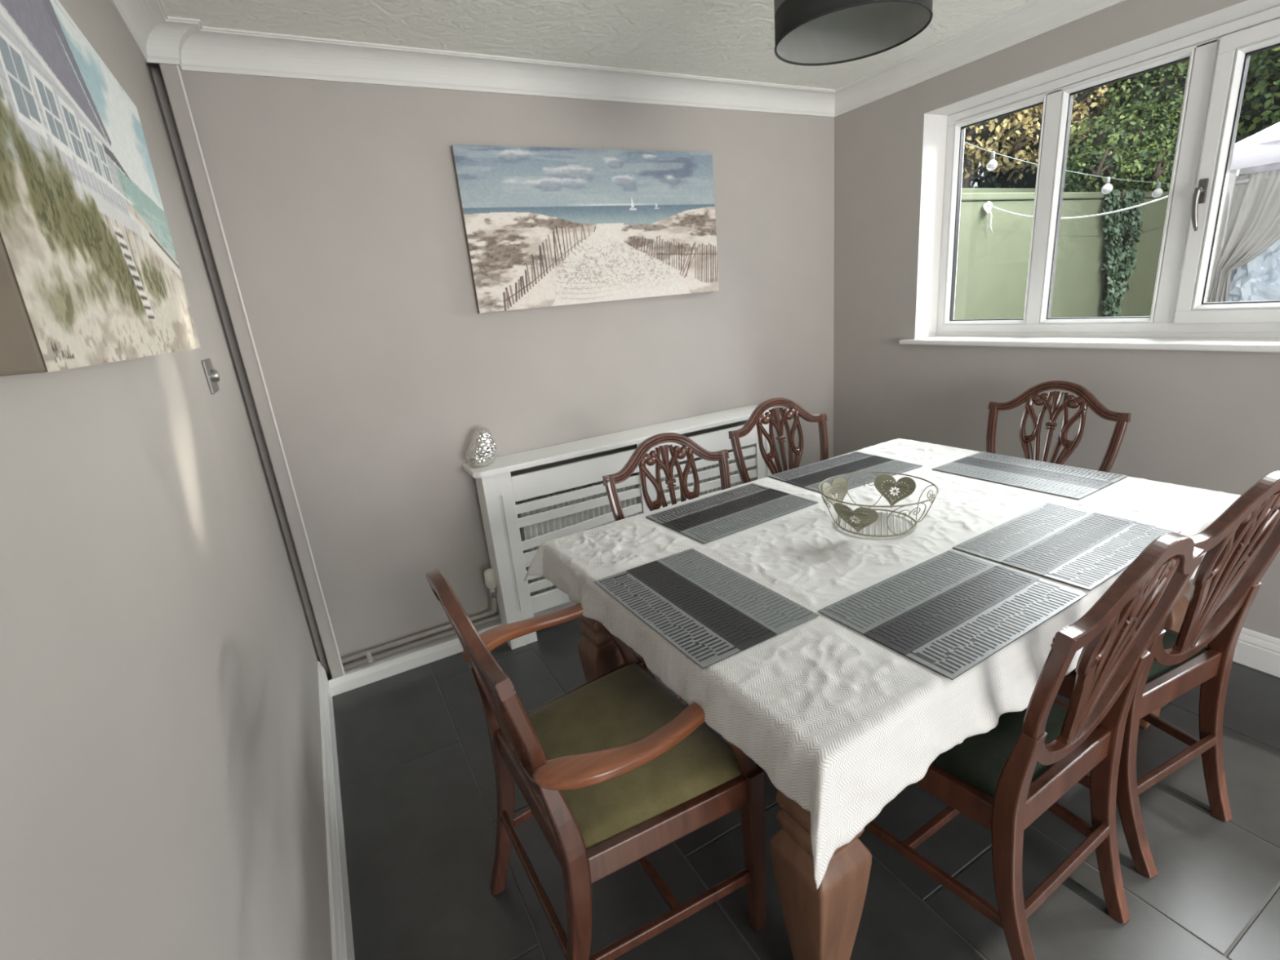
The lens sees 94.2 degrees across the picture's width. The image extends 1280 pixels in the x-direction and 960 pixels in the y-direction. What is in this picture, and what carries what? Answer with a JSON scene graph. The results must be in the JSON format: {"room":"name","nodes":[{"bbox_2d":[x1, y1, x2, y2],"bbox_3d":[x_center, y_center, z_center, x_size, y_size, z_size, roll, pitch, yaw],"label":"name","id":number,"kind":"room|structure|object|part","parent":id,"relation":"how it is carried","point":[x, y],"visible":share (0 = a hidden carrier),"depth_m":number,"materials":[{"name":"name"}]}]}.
{"room":"dining room","nodes":[
{"label":"dining room","id":0,"kind":"room"},
{"bbox_2d":[0,0,332,959],"bbox_3d":[-0.521,0.217,0.469,0.120,2.420,4.065,-14,19,-26],"label":"wall","id":1,"kind":"structure","parent":0,"point":[162,788],"depth_m":0.71,"materials":[{"name":"grey paint"}]},
{"bbox_2d":[0,0,200,376],"bbox_3d":[-0.736,-0.393,0.800,0.047,0.446,0.885,-14,19,-26],"label":"canvas painting","id":2,"kind":"object","parent":1,"relation":"attached to","point":[90,272],"visible":1,"depth_m":0.66,"materials":[{"name":"fabric"}]},
{"bbox_2d":[109,0,168,62],"bbox_3d":[-0.531,-0.914,0.175,0.094,0.096,3.855,-14,19,-26],"label":"coving","id":3,"kind":"structure","parent":1,"relation":"attached to","point":[139,18],"depth_m":1.67,"materials":[{"name":"white paint"}]},
{"bbox_2d":[201,358,220,394],"bbox_3d":[-1.111,-0.272,1.551,0.022,0.086,0.124,-14,19,-26],"label":"light switch","id":4,"kind":"object","parent":1,"relation":"attached to","point":[212,375],"visible":1,"depth_m":1.53,"materials":[{"name":"metal"}]},
{"bbox_3d":[-1.108,-0.273,1.552,0.015,0.032,0.032,-14,19,-26],"label":"dimmer knob","id":5,"kind":"part","parent":4,"relation":"part of","materials":[{"name":"metal"}]},
{"bbox_2d":[317,661,355,959],"bbox_3d":[-0.360,1.220,0.803,0.018,0.165,3.850,-14,19,-26],"label":"baseboard","id":6,"kind":"structure","parent":1,"relation":"attached to","point":[341,931],"depth_m":1.64,"materials":[{"name":"white wood"}]},
{"bbox_2d":[149,62,834,679],"bbox_3d":[-0.089,-0.567,2.909,3.330,2.420,0.120,-14,19,-26],"label":"wall","id":7,"kind":"structure","parent":0,"point":[338,203],"depth_m":2.46,"materials":[{"name":"grey paint"}]},
{"bbox_2d":[177,22,202,69],"bbox_3d":[-1.383,-1.335,1.826,0.165,0.096,0.032,0,18,17],"label":"coving","id":8,"kind":"structure","parent":7,"relation":"attached to","point":[195,28],"depth_m":1.82,"materials":[{"name":"white paint"}]},
{"bbox_2d":[159,63,345,679],"bbox_3d":[-1.363,-0.254,2.161,0.050,2.250,0.048,-14,19,-26],"label":"pipe","id":9,"kind":"object","parent":7,"relation":"attached to","point":[171,75],"depth_m":2.08,"materials":[{"name":"grey metal"}]},
{"bbox_2d":[341,591,497,663],"bbox_3d":[-0.944,0.625,2.563,0.657,0.160,0.103,-14,19,-26],"label":"pipe","id":10,"kind":"object","parent":7,"relation":"attached to","point":[494,610],"visible":0.95,"depth_m":2.60,"materials":[{"name":"metal"}]},
{"bbox_2d":[484,568,497,595],"bbox_3d":[-0.636,0.448,2.649,0.106,0.125,0.051,-14,19,-26],"label":"radiator valve","id":11,"kind":"object","parent":10,"relation":"attached to","point":[489,574],"visible":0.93,"depth_m":2.62,"materials":[{"name":"plastic"}]},
{"bbox_2d":[344,618,501,674],"bbox_3d":[0.001,0.529,3.136,2.850,0.064,0.046,-14,19,-26],"label":"ledge","id":12,"kind":"object","parent":7,"relation":"attached to","point":[366,664],"visible":0.14,"depth_m":2.62,"materials":[{"name":"white wood"}]},
{"bbox_2d":[342,613,500,670],"bbox_3d":[-0.329,0.556,2.950,2.100,0.021,0.020,-14,19,-26],"label":"pipe","id":13,"kind":"object","parent":12,"relation":"on","point":[448,633],"visible":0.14,"depth_m":2.60,"materials":[{"name":"grey metal"}]},
{"bbox_2d":[365,651,373,662],"bbox_3d":[-1.149,0.750,2.524,0.020,0.052,0.032,-14,19,-26],"label":"clip","id":14,"kind":"object","parent":13,"relation":"attached to","point":[369,657],"visible":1,"depth_m":2.51,"materials":[{"name":"white plastic"}]},
{"bbox_2d":[328,600,575,696],"bbox_3d":[-0.018,0.544,3.090,2.930,0.066,0.020,-14,19,-26],"label":"baseboard","id":15,"kind":"structure","parent":7,"relation":"attached to","point":[366,676],"depth_m":2.57,"materials":[{"name":"white wood"}]},
{"bbox_2d":[179,26,835,117],"bbox_3d":[-0.195,-1.640,2.454,2.850,0.096,0.094,-14,19,-26],"label":"coving","id":16,"kind":"structure","parent":7,"relation":"attached to","point":[210,49],"depth_m":2.24,"materials":[{"name":"white paint"}]},
{"bbox_2d":[450,144,719,313],"bbox_3d":[-0.166,-1.116,2.632,1.212,0.622,0.029,-14,19,-26],"label":"canvas painting","id":17,"kind":"object","parent":7,"relation":"attached to","point":[544,226],"visible":1,"depth_m":2.58,"materials":[{"name":"fabric"}]},
{"bbox_2d":[515,448,746,595],"bbox_3d":[0.011,0.210,2.977,1.235,0.502,0.130,-14,19,-26],"label":"radiator","id":18,"kind":"object","parent":7,"relation":"attached to","point":[527,532],"visible":0.1,"depth_m":2.75,"materials":[{"name":"white metal"}]},
{"bbox_3d":[0.003,0.212,2.993,1.235,0.490,0.095,-14,19,-26],"label":"panel","id":19,"kind":"part","parent":18,"relation":"part of","materials":[{"name":"white metal"}]},
{"bbox_2d":[515,448,733,504],"bbox_3d":[-0.016,-0.024,2.914,1.223,0.014,0.106,-14,19,-26],"label":"grille","id":20,"kind":"object","parent":18,"relation":"attached to","point":[729,451],"depth_m":2.78,"materials":[{"name":"white wood"}]},
{"bbox_2d":[160,0,1031,89],"bbox_3d":[0.792,-1.337,0.851,3.380,0.080,4.100,-14,19,-26],"label":"ceiling","id":21,"kind":"structure","parent":0,"point":[730,39],"depth_m":2.07,"materials":[{"name":"white paint"}]},
{"bbox_2d":[146,16,200,65],"bbox_3d":[-1.407,-1.322,1.789,0.190,0.096,0.057,0,18,17],"label":"coving","id":22,"kind":"structure","parent":21,"relation":"attached to","point":[163,41],"depth_m":1.79,"materials":[{"name":"white paint"}]},
{"bbox_2d":[773,0,933,66],"bbox_3d":[0.476,-1.215,1.338,0.348,0.375,0.348,-14,19,-26],"label":"pendant lamp","id":23,"kind":"object","parent":21,"relation":"hanging from","point":[808,33],"visible":1,"depth_m":1.50,"materials":[{"name":"grey fabric"}]},
{"bbox_2d":[332,617,1279,959],"bbox_3d":[0.896,1.016,1.468,3.080,0.060,4.050,-14,19,-26],"label":"floor","id":24,"kind":"structure","parent":0,"point":[418,785],"depth_m":1.55,"materials":[{"name":"tile"}]},
{"bbox_2d":[425,568,765,959],"bbox_3d":[-0.108,0.594,1.369,0.546,0.998,0.608,-15,19,-28],"label":"armchair","id":25,"kind":"object","parent":24,"relation":"on","point":[613,770],"visible":0.95,"depth_m":1.25,"materials":[{"name":"brown wood"}]},
{"bbox_3d":[-0.356,0.238,1.130,0.057,0.136,0.501,-15,19,-28],"label":"crest rail","id":26,"kind":"part","parent":25,"relation":"part of","materials":[{"name":"brown wood"}]},
{"bbox_3d":[-0.373,0.751,1.505,0.053,0.667,0.136,6,21,34],"label":"leg","id":27,"kind":"part","parent":25,"relation":"part of","materials":[{"name":"brown wood"}]},
{"bbox_3d":[-0.296,0.445,1.218,0.097,0.391,0.492,-15,19,-28],"label":"shield frame","id":28,"kind":"part","parent":25,"relation":"part of","materials":[{"name":"brown wood"}]},
{"bbox_3d":[-0.274,0.375,1.534,0.392,0.038,0.085,-17,20,-32],"label":"arm","id":29,"kind":"part","parent":25,"relation":"part of","materials":[{"name":"brown wood"}]},
{"bbox_3d":[-0.236,0.698,1.316,0.024,0.069,0.440,-15,19,-28],"label":"seat rail","id":30,"kind":"part","parent":25,"relation":"part of","materials":[{"name":"brown wood"}]},
{"bbox_3d":[-0.151,0.840,1.144,0.136,0.667,0.053,-7,17,-4],"label":"leg","id":31,"kind":"part","parent":25,"relation":"part of","materials":[{"name":"brown wood"}]},
{"bbox_3d":[-0.189,0.605,1.613,0.403,0.064,0.022,-17,20,-32],"label":"seat rail","id":32,"kind":"part","parent":25,"relation":"part of","materials":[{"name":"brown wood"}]},
{"bbox_3d":[0.000,0.484,1.088,0.392,0.038,0.085,-13,18,-23],"label":"arm","id":33,"kind":"part","parent":25,"relation":"part of","materials":[{"name":"brown wood"}]},
{"bbox_3d":[0.001,0.738,1.775,0.043,0.455,0.043,-15,19,-28],"label":"leg","id":34,"kind":"part","parent":25,"relation":"part of","materials":[{"name":"brown wood"}]},
{"bbox_3d":[-0.055,0.600,1.403,0.411,0.064,0.526,-15,19,-28],"label":"seat","id":35,"kind":"part","parent":25,"relation":"part of","materials":[{"name":"green fabric"}]},
{"bbox_3d":[0.059,0.705,1.208,0.403,0.064,0.022,-13,18,-23],"label":"seat rail","id":36,"kind":"part","parent":25,"relation":"part of","materials":[{"name":"brown wood"}]},
{"bbox_3d":[0.113,0.608,1.508,0.024,0.064,0.490,-15,19,-28],"label":"seat rail","id":37,"kind":"part","parent":25,"relation":"part of","materials":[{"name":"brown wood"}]},
{"bbox_3d":[0.260,0.842,1.352,0.043,0.455,0.043,-15,19,-28],"label":"leg","id":38,"kind":"part","parent":25,"relation":"part of","materials":[{"name":"brown wood"}]},
{"bbox_2d":[462,404,774,649],"bbox_3d":[0.018,0.177,2.957,1.605,0.836,0.211,-14,19,-26],"label":"radiator cover","id":39,"kind":"object","parent":24,"relation":"on","point":[498,491],"visible":0.43,"depth_m":2.65,"materials":[{"name":"white wood"}]},
{"bbox_2d":[465,427,496,466],"bbox_3d":[-0.671,-0.139,2.495,0.132,0.158,0.109,-14,19,-26],"label":"ornament","id":40,"kind":"object","parent":39,"relation":"on","point":[482,451],"visible":1,"depth_m":2.46,"materials":[{"name":"silver metal"}]},
{"bbox_3d":[-0.638,0.358,2.610,0.018,0.812,0.110,-14,19,-26],"label":"panel","id":41,"kind":"part","parent":39,"relation":"part of","materials":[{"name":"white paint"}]},
{"bbox_3d":[-0.225,0.497,2.807,0.606,0.078,0.018,-14,19,-26],"label":"rail","id":42,"kind":"part","parent":39,"relation":"part of","materials":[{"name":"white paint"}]},
{"bbox_3d":[-0.275,-0.027,2.647,0.606,0.111,0.018,-14,19,-26],"label":"rail","id":43,"kind":"part","parent":39,"relation":"part of","materials":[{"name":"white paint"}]},
{"bbox_2d":[462,404,774,478],"bbox_3d":[-0.019,-0.210,2.839,1.605,0.024,0.211,-14,19,-26],"label":"shelf","id":44,"kind":"object","parent":39,"relation":"attached to","point":[502,466],"depth_m":2.72,"materials":[{"name":"white wood"}]},
{"bbox_3d":[0.336,-0.180,2.957,0.603,0.111,0.018,-14,19,-26],"label":"rail","id":45,"kind":"part","parent":39,"relation":"part of","materials":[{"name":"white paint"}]},
{"bbox_2d":[602,432,730,706],"bbox_3d":[0.233,0.369,2.000,0.491,0.998,0.546,-13,18,-23],"label":"dining chair","id":46,"kind":"object","parent":24,"relation":"on","point":[639,458],"visible":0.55,"depth_m":2.08,"materials":[{"name":"brown wood"}]},
{"bbox_3d":[-0.006,0.521,2.151,0.054,0.664,0.133,-8,17,-8],"label":"leg","id":47,"kind":"part","parent":46,"relation":"part of","materials":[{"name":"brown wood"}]},
{"bbox_3d":[0.089,-0.096,2.089,0.491,0.136,0.057,-13,18,-23],"label":"crest rail","id":48,"kind":"part","parent":46,"relation":"part of","materials":[{"name":"brown wood"}]},
{"bbox_3d":[0.130,0.132,2.115,0.482,0.391,0.097,-13,18,-23],"label":"shield frame","id":49,"kind":"part","parent":46,"relation":"part of","materials":[{"name":"brown wood"}]},
{"bbox_2d":[728,397,828,484],"bbox_3d":[0.723,0.184,2.454,0.491,0.998,0.546,-12,18,-21],"label":"dining chair","id":50,"kind":"object","parent":24,"relation":"on","point":[757,418],"visible":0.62,"depth_m":2.54,"materials":[{"name":"brown wood"}]},
{"bbox_3d":[0.587,-0.283,2.546,0.491,0.136,0.057,-12,18,-21],"label":"crest rail","id":51,"kind":"part","parent":50,"relation":"part of","materials":[{"name":"brown wood"}]},
{"bbox_2d":[577,582,1190,959],"bbox_3d":[0.737,0.483,1.857,1.616,0.760,1.056,-15,19,-28],"label":"dining table","id":52,"kind":"object","parent":24,"relation":"on","point":[822,923],"visible":0.2,"depth_m":1.13,"materials":[{"name":"brown wood"}]},
{"bbox_3d":[-0.104,0.570,1.891,0.137,0.728,0.137,-15,19,-28],"label":"leg","id":53,"kind":"part","parent":52,"relation":"part of","materials":[{"name":"brown wood"}]},
{"bbox_3d":[0.349,0.751,1.154,0.137,0.728,0.137,-15,19,-28],"label":"leg","id":54,"kind":"part","parent":52,"relation":"part of","materials":[{"name":"brown wood"}]},
{"bbox_2d":[524,438,1240,889],"bbox_3d":[0.706,0.182,1.761,1.822,0.162,1.220,-15,19,-28],"label":"tablecloth","id":55,"kind":"object","parent":52,"relation":"on","point":[840,722],"visible":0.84,"depth_m":1.21,"materials":[{"name":"white fabric"}]},
{"bbox_2d":[594,548,818,668],"bbox_3d":[0.132,0.274,1.393,0.306,0.003,0.468,-15,19,-27],"label":"placemat","id":56,"kind":"object","parent":55,"relation":"on","point":[708,610],"visible":1,"depth_m":1.35,"materials":[{"name":"fabric"}]},
{"bbox_2d":[645,483,817,543],"bbox_3d":[0.296,0.096,1.927,0.468,0.003,0.306,-15,19,-30],"label":"placemat","id":57,"kind":"object","parent":55,"relation":"on","point":[708,519],"visible":1,"depth_m":1.91,"materials":[{"name":"fabric"}]},
{"bbox_2d":[768,451,922,494],"bbox_3d":[0.758,-0.033,2.205,0.468,0.003,0.306,-14,19,-26],"label":"placemat","id":58,"kind":"object","parent":55,"relation":"on","point":[809,476],"visible":0.91,"depth_m":2.21,"materials":[{"name":"fabric"}]},
{"bbox_2d":[817,471,938,537],"bbox_3d":[0.673,0.072,1.695,0.316,0.108,0.308,1,18,22],"label":"wire bowl","id":59,"kind":"object","parent":55,"relation":"on","point":[844,512],"visible":1,"depth_m":1.74,"materials":[{"name":"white metal"}]},
{"bbox_2d":[817,550,1087,679],"bbox_3d":[0.662,0.262,1.266,0.468,0.003,0.306,-15,19,-28],"label":"placemat","id":60,"kind":"object","parent":55,"relation":"on","point":[948,612],"visible":1,"depth_m":1.24,"materials":[{"name":"fabric"}]},
{"bbox_2d":[932,451,1127,499],"bbox_3d":[1.299,-0.026,2.011,0.306,0.003,0.468,-15,19,-28],"label":"placemat","id":61,"kind":"object","parent":55,"relation":"on","point":[1070,482],"visible":1,"depth_m":1.98,"materials":[{"name":"fabric"}]},
{"bbox_2d":[952,502,1181,591],"bbox_3d":[1.076,0.151,1.502,0.468,0.003,0.306,-15,19,-29],"label":"placemat","id":62,"kind":"object","parent":55,"relation":"on","point":[1082,548],"visible":0.96,"depth_m":1.48,"materials":[{"name":"fabric"}]},
{"bbox_3d":[1.581,0.426,1.832,0.137,0.728,0.137,-15,19,-28],"label":"leg","id":63,"kind":"part","parent":52,"relation":"part of","materials":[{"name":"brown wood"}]},
{"bbox_2d":[863,532,1204,959],"bbox_3d":[0.784,0.517,1.343,0.491,0.998,0.546,-15,19,-28],"label":"dining chair","id":64,"kind":"object","parent":24,"relation":"on","point":[1003,778],"visible":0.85,"depth_m":1.18,"materials":[{"name":"brown wood"}]},
{"bbox_3d":[0.591,0.625,1.304,0.022,0.064,0.404,-17,20,-33],"label":"seat rail","id":65,"kind":"part","parent":64,"relation":"part of","materials":[{"name":"brown wood"}]},
{"bbox_3d":[0.756,0.531,1.401,0.460,0.048,0.411,-15,19,-28],"label":"seat","id":66,"kind":"part","parent":64,"relation":"part of","materials":[{"name":"green fabric"}]},
{"bbox_3d":[0.740,0.758,1.137,0.134,0.664,0.054,11,23,43],"label":"leg","id":67,"kind":"part","parent":64,"relation":"part of","materials":[{"name":"brown wood"}]},
{"bbox_3d":[0.947,0.532,1.497,0.022,0.064,0.404,-13,18,-23],"label":"seat rail","id":68,"kind":"part","parent":64,"relation":"part of","materials":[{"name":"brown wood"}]},
{"bbox_3d":[0.871,0.617,1.232,0.368,0.069,0.024,-15,19,-28],"label":"seat rail","id":69,"kind":"part","parent":64,"relation":"part of","materials":[{"name":"brown wood"}]},
{"bbox_3d":[0.866,0.364,1.119,0.482,0.391,0.097,-15,19,-28],"label":"shield frame","id":70,"kind":"part","parent":64,"relation":"part of","materials":[{"name":"brown wood"}]},
{"bbox_3d":[1.061,0.675,1.311,0.054,0.664,0.133,-9,17,-13],"label":"leg","id":71,"kind":"part","parent":64,"relation":"part of","materials":[{"name":"brown wood"}]},
{"bbox_3d":[0.869,0.157,1.014,0.491,0.136,0.057,-15,19,-28],"label":"crest rail","id":72,"kind":"part","parent":64,"relation":"part of","materials":[{"name":"brown wood"}]},
{"bbox_2d":[986,380,1131,472],"bbox_3d":[1.482,0.146,2.343,0.546,0.998,0.491,-16,20,-31],"label":"dining chair","id":73,"kind":"object","parent":24,"relation":"on","point":[1086,398],"visible":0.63,"depth_m":2.34,"materials":[{"name":"brown wood"}]},
{"bbox_3d":[1.644,-0.322,2.344,0.057,0.136,0.491,-16,20,-31],"label":"crest rail","id":74,"kind":"part","parent":73,"relation":"part of","materials":[{"name":"brown wood"}]},
{"bbox_2d":[1057,470,1279,878],"bbox_3d":[1.243,0.400,1.584,0.491,0.998,0.546,-12,18,-21],"label":"dining chair","id":75,"kind":"object","parent":24,"relation":"on","point":[1246,536],"visible":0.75,"depth_m":1.43,"materials":[{"name":"brown wood"}]},
{"bbox_3d":[1.043,0.501,1.567,0.022,0.064,0.404,-14,19,-26],"label":"seat rail","id":76,"kind":"part","parent":75,"relation":"part of","materials":[{"name":"brown wood"}]},
{"bbox_3d":[1.221,0.413,1.645,0.460,0.048,0.411,-12,18,-21],"label":"seat","id":77,"kind":"part","parent":75,"relation":"part of","materials":[{"name":"green fabric"}]},
{"bbox_3d":[1.169,0.641,1.387,0.054,0.664,0.134,-18,21,-36],"label":"leg","id":78,"kind":"part","parent":75,"relation":"part of","materials":[{"name":"brown wood"}]},
{"bbox_3d":[1.314,0.504,1.465,0.368,0.069,0.024,-12,18,-21],"label":"seat rail","id":79,"kind":"part","parent":75,"relation":"part of","materials":[{"name":"brown wood"}]},
{"bbox_3d":[1.421,0.419,1.720,0.022,0.064,0.404,-11,18,-17],"label":"seat rail","id":80,"kind":"part","parent":75,"relation":"part of","materials":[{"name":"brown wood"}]},
{"bbox_3d":[1.305,0.252,1.350,0.482,0.391,0.097,-12,18,-21],"label":"shield frame","id":81,"kind":"part","parent":75,"relation":"part of","materials":[{"name":"brown wood"}]},
{"bbox_3d":[1.510,0.567,1.524,0.054,0.664,0.133,-8,17,-7],"label":"leg","id":82,"kind":"part","parent":75,"relation":"part of","materials":[{"name":"brown wood"}]},
{"bbox_3d":[1.303,0.045,1.243,0.491,0.136,0.057,-12,18,-21],"label":"crest rail","id":83,"kind":"part","parent":75,"relation":"part of","materials":[{"name":"brown wood"}]},
{"bbox_2d":[833,0,1279,639],"bbox_3d":[2.227,-0.460,1.830,0.300,2.420,4.000,-14,19,-26],"label":"wall","id":84,"kind":"structure","parent":0,"point":[1204,420],"depth_m":2.60,"materials":[{"name":"grey paint"}]},
{"bbox_2d":[834,0,1125,117],"bbox_3d":[1.925,-1.537,1.448,0.094,0.096,3.900,-14,19,-26],"label":"coving","id":85,"kind":"structure","parent":84,"relation":"attached to","point":[1033,18],"depth_m":2.46,"materials":[{"name":"white paint"}]},
{"bbox_2d":[898,0,1279,352],"bbox_3d":[1.964,-1.003,2.074,0.365,1.040,2.160,-14,19,-26],"label":"window","id":86,"kind":"structure","parent":84,"relation":"in","point":[1218,46],"depth_m":2.23,"materials":[{"name":"white plastic"}]},
{"bbox_3d":[1.949,-0.959,2.077,0.049,0.171,0.029,-14,19,-26],"label":"handle","id":87,"kind":"part","parent":86,"relation":"part of","materials":[{"name":"grey metal"}]},
{"bbox_2d":[1232,627,1279,677],"bbox_3d":[1.912,0.487,2.557,0.018,0.132,2.860,-14,19,-26],"label":"baseboard","id":88,"kind":"structure","parent":84,"relation":"attached to","point":[1255,650],"depth_m":2.09,"materials":[{"name":"white wood"}]},
{"label":"outside","id":89,"kind":"structure","parent":0,"visible":0},
{"bbox_3d":[8.343,-1.339,7.455,15.700,0.100,18.000,-14,19,-26],"label":"ground","id":90,"kind":"structure","parent":89,"visible":0},
{"bbox_2d":[968,172,982,187],"bbox_3d":[3.072,-2.607,7.931,2.800,3.000,1.150,-14,19,-26],"label":"garden shed","id":91,"kind":"object","parent":90,"relation":"on","point":[972,176],"visible":0.09,"depth_m":7.74,"materials":[{"name":"grey"}]},
{"bbox_2d":[969,88,1106,188],"bbox_3d":[5.019,-5.521,9.676,12.012,7.196,3.195,-11,18,-17],"label":"hedge","id":92,"kind":"object","parent":90,"relation":"on","point":[1028,180],"visible":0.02,"depth_m":9.78,"materials":[{"name":"green plant"}]},
{"bbox_2d":[961,187,1118,192],"bbox_3d":[4.088,-1.945,6.593,6.600,2.330,0.160,-14,19,-27],"label":"wall","id":93,"kind":"structure","parent":90,"relation":"on","point":[963,189],"depth_m":5.97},
{"bbox_2d":[961,84,1122,187],"bbox_3d":[4.422,-3.506,7.282,4.366,4.852,1.513,-15,19,-29],"label":"tree","id":94,"kind":"object","parent":90,"relation":"on","point":[1016,135],"visible":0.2,"depth_m":6.63,"materials":[{"name":"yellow plant"}]},
{"bbox_2d":[953,191,1168,319],"bbox_3d":[3.989,-1.708,6.060,6.750,2.205,0.235,-14,19,-26],"label":"wall","id":95,"kind":"structure","parent":90,"relation":"on","point":[991,280],"depth_m":5.82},
{"bbox_2d":[982,195,1168,232],"bbox_3d":[3.085,-2.002,4.241,0.121,0.279,2.108,-5,17,0],"label":"washing line","id":96,"kind":"object","parent":95,"relation":"attached to","point":[987,209],"visible":0.79,"depth_m":4.34,"materials":[{"name":"white fabric"}]},
{"bbox_2d":[1100,188,1146,316],"bbox_3d":[5.096,-2.311,6.353,0.816,1.473,0.129,-13,18,-24],"label":"ivy","id":97,"kind":"object","parent":95,"relation":"attached to","point":[1115,263],"visible":0.96,"depth_m":6.31,"materials":[{"name":"green plant"}]},
{"bbox_2d":[1064,51,1266,191],"bbox_3d":[6.184,-3.997,7.439,4.297,5.376,1.783,-14,19,-26],"label":"tree","id":98,"kind":"object","parent":90,"relation":"on","point":[1137,141],"visible":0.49,"depth_m":6.61,"materials":[{"name":"green plant"}]},
{"bbox_2d":[1206,121,1279,302],"bbox_3d":[4.502,-1.077,2.703,1.780,2.855,2.480,-14,19,-26],"label":"gazebo","id":99,"kind":"object","parent":90,"relation":"on","point":[1250,224],"visible":0.34,"depth_m":3.15,"materials":[{"name":"fabric"}]},
{"bbox_3d":[3.259,-0.768,3.448,0.040,2.060,0.040,-14,19,-26],"label":"post","id":100,"kind":"part","parent":99,"relation":"part of","materials":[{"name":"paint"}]},
{"bbox_2d":[1235,46,1279,176],"bbox_3d":[9.549,-4.864,6.869,4.014,6.746,6.345,-15,19,-30],"label":"tree","id":101,"kind":"object","parent":90,"relation":"on","point":[1260,105],"visible":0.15,"depth_m":7.63,"materials":[{"name":"green plant"}]},
{"bbox_3d":[4.256,-0.325,3.245,0.974,1.152,1.557,-14,19,-26],"label":"covered table","id":102,"kind":"object","parent":90,"relation":"on","visible":0},
{"bbox_2d":[1227,238,1279,302],"bbox_3d":[3.547,-1.142,3.350,0.516,0.538,0.436,3,19,25],"label":"plastic sheeting","id":103,"kind":"object","parent":102,"relation":"on","point":[1258,279],"visible":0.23,"depth_m":3.26,"materials":[{"name":"white plastic"}]},
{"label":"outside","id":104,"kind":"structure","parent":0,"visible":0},
{"bbox_2d":[964,142,1037,170],"label":"festoon lights","id":105,"kind":"object","parent":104,"point":[992,165],"depth_m":4.53,"materials":[{"name":"white plastic"}]},
{"bbox_3d":[2.698,-2.415,4.555,0.073,0.080,0.072,-14,19,-26],"label":"bulb","id":106,"kind":"part","parent":105,"relation":"part of","materials":[{"name":"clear glass"}]},
{"bbox_2d":[990,151,995,159],"bbox_3d":[2.692,-2.476,4.537,0.032,0.058,0.032,-14,19,-26],"label":"socket","id":107,"kind":"object","parent":105,"relation":"attached to","point":[993,153],"depth_m":4.53,"materials":[{"name":"white plastic"}]},
{"bbox_2d":[1066,170,1169,197],"label":"festoon lights","id":108,"kind":"object","parent":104,"point":[1106,188],"depth_m":5.38,"materials":[{"name":"white"}]},
{"bbox_3d":[4.219,-2.630,5.369,0.085,0.089,0.084,-14,19,-26],"label":"bulb","id":109,"kind":"part","parent":108,"relation":"part of","materials":[{"name":"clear glass"}]},
{"bbox_2d":[1105,177,1110,183],"bbox_3d":[4.213,-2.696,5.349,0.032,0.058,0.032,-14,19,-26],"label":"socket","id":110,"kind":"object","parent":108,"relation":"attached to","point":[1108,179],"depth_m":5.34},
{"bbox_3d":[5.049,-2.801,5.800,0.085,0.089,0.084,-14,19,-26],"label":"bulb","id":111,"kind":"part","parent":108,"relation":"part of","materials":[{"name":"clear glass"}]},
{"bbox_2d":[1155,182,1160,188],"bbox_3d":[5.043,-2.866,5.780,0.032,0.058,0.032,-14,19,-26],"label":"socket","id":112,"kind":"object","parent":108,"relation":"attached to","point":[1158,184],"depth_m":5.77,"materials":[{"name":"white plastic"}]}
]}

